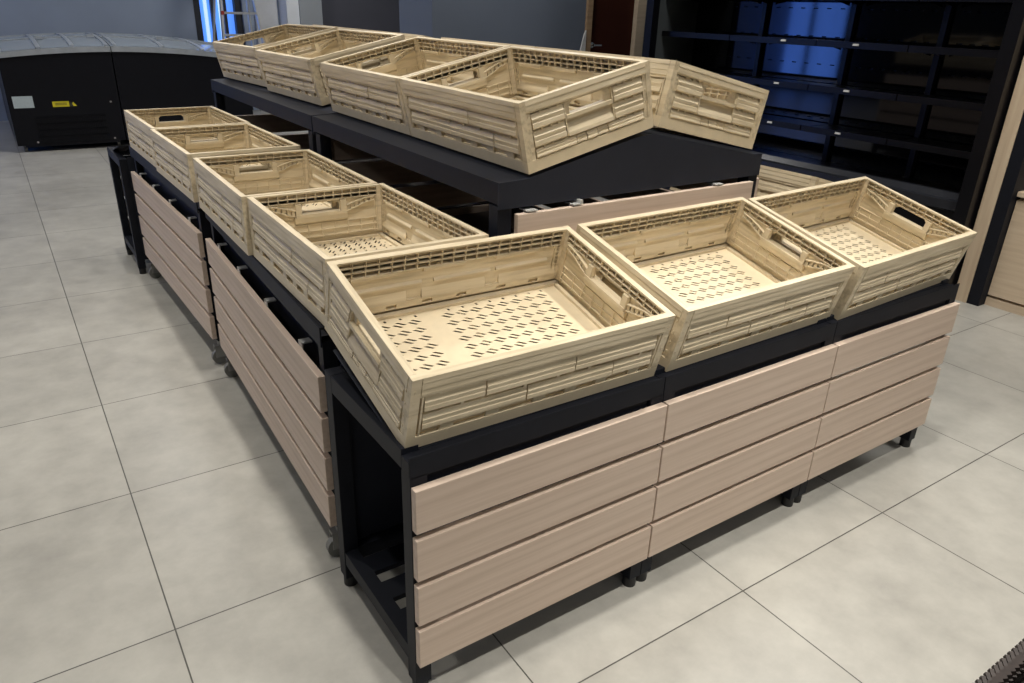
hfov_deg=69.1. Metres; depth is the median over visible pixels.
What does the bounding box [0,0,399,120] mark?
wall
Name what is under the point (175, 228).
display stand
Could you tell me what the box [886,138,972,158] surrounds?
shelf
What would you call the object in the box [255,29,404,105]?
crate
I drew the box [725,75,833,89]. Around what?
shelf
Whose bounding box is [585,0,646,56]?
door
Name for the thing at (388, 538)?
shelf
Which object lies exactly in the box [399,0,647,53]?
wall
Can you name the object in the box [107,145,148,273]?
display table
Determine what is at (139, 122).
crate
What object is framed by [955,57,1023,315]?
tall cabinet
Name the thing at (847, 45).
shelf
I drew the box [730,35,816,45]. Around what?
shelf
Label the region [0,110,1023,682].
floor
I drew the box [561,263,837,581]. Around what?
display table
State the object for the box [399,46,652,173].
crate
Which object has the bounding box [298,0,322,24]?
wall pillar
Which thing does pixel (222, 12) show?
step ladder
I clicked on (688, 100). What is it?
crate
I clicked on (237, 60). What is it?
crate
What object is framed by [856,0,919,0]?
shelf
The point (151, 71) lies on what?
freezer
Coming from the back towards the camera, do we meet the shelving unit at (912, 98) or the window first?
the window
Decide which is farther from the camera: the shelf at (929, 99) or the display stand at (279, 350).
the shelf at (929, 99)
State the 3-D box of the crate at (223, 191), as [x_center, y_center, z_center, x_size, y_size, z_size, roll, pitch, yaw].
[-0.740,-0.469,2.395,0.404,0.168,0.621,-14,28,-30]
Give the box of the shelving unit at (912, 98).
[642,0,1023,284]
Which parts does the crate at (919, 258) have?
handle, handle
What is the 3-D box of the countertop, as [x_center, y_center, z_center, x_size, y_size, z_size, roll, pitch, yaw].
[3.237,-0.442,3.060,0.615,0.025,1.894,-14,29,-31]
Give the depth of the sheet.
6.86 m
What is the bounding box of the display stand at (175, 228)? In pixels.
[129,146,242,363]
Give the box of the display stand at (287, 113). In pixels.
[211,78,490,209]
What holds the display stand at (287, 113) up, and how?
on the floor
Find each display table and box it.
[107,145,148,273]
[325,302,666,682]
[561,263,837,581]
[713,235,959,502]
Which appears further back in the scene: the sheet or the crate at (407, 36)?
the sheet
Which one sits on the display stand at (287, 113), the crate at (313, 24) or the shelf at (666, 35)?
the crate at (313, 24)
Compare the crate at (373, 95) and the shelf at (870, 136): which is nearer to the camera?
the crate at (373, 95)
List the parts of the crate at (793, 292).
handle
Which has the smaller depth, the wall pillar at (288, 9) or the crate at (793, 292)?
the crate at (793, 292)
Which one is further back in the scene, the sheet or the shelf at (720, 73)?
the sheet
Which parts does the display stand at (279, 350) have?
leg, leg, frame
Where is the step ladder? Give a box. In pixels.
[213,0,264,110]
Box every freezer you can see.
[0,33,125,150]
[93,33,252,139]
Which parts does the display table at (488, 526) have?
leg, panel, leg, frame, leg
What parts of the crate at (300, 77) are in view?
handle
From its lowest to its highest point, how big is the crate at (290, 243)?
0.168 m
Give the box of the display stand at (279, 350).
[205,202,472,556]
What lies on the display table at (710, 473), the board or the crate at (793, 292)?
the crate at (793, 292)
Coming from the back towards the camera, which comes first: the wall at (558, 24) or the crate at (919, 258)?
the wall at (558, 24)
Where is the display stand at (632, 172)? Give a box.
[312,113,761,311]
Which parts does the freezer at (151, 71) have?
lid frame, glass lid, lid trim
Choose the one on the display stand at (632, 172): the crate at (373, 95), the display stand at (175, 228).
the crate at (373, 95)
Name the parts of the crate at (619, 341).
handle, handle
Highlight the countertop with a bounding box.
[1017,191,1023,197]
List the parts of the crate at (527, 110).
handle, handle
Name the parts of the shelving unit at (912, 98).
post, panel, panel, panel, panel, panel, panel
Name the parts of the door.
frame, handle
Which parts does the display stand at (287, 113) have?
leg, rail, leg, gable panel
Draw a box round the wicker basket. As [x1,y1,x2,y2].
[975,638,1023,682]
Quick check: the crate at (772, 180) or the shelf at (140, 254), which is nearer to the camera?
the crate at (772, 180)
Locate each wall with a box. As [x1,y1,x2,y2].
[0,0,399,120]
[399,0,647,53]
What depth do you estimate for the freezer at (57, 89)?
6.75 m
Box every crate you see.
[124,106,250,166]
[150,123,300,202]
[193,149,377,255]
[212,24,336,86]
[247,183,488,325]
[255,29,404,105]
[313,24,360,30]
[320,36,509,134]
[325,226,675,447]
[361,29,431,39]
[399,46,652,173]
[441,37,535,47]
[536,47,768,148]
[576,197,854,371]
[670,165,859,236]
[748,176,976,319]
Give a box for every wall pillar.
[278,0,299,24]
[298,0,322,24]
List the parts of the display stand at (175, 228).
leg, frame, leg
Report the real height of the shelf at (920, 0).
0.034 m
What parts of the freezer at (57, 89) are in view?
glass lid, lid frame, lid trim, kick plate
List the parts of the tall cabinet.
post, door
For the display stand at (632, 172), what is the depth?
2.02 m
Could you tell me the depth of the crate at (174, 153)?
2.97 m
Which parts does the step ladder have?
rail, rail, rail, rail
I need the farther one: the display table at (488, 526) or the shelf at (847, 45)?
the shelf at (847, 45)
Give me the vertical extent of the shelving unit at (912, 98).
2.080 m
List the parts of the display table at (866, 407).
leg, frame, leg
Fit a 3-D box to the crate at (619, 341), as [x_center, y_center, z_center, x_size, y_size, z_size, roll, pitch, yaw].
[-0.029,-0.042,1.592,0.622,0.264,0.429,-14,28,-31]
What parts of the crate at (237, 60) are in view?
handle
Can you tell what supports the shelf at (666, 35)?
attached to the shelving unit at (912, 98)
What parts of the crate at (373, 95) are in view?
handle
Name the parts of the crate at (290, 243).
handle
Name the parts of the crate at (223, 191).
handle, handle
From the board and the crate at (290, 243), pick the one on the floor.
the board
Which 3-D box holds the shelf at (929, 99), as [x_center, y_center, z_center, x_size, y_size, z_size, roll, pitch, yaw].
[2.346,-1.256,3.896,0.299,0.034,0.512,-14,29,-31]
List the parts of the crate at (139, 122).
handle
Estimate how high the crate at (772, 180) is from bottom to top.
0.262 m
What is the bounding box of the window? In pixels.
[193,0,244,44]
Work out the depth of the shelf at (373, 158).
3.58 m
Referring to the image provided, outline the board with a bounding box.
[254,0,278,43]
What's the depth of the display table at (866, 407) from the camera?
2.21 m
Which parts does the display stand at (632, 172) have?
leg, rail, leg, gable panel, rail, leg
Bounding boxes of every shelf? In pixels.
[125,234,148,259]
[334,157,490,209]
[345,481,559,656]
[662,31,729,39]
[710,71,750,75]
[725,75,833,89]
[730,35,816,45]
[760,114,828,130]
[801,124,915,144]
[808,84,924,100]
[816,40,908,51]
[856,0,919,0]
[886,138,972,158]
[897,94,984,110]
[908,45,998,57]
[920,0,1012,1]
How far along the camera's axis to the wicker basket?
1.12 m
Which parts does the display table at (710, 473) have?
leg, frame, leg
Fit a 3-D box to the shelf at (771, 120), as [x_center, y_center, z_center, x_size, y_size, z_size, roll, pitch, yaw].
[1.701,-1.449,4.851,0.299,0.034,0.642,-14,29,-31]
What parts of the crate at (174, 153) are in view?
handle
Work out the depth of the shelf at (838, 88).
4.23 m
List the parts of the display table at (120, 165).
frame, leg, leg, panel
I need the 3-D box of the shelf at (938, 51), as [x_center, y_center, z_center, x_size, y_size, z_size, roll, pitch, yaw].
[2.354,-1.479,3.795,0.299,0.034,0.512,-14,29,-31]
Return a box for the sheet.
[580,30,585,50]
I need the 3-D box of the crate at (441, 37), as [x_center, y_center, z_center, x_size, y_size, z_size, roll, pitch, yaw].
[0.045,-0.975,2.746,0.427,0.249,0.621,-14,29,-31]

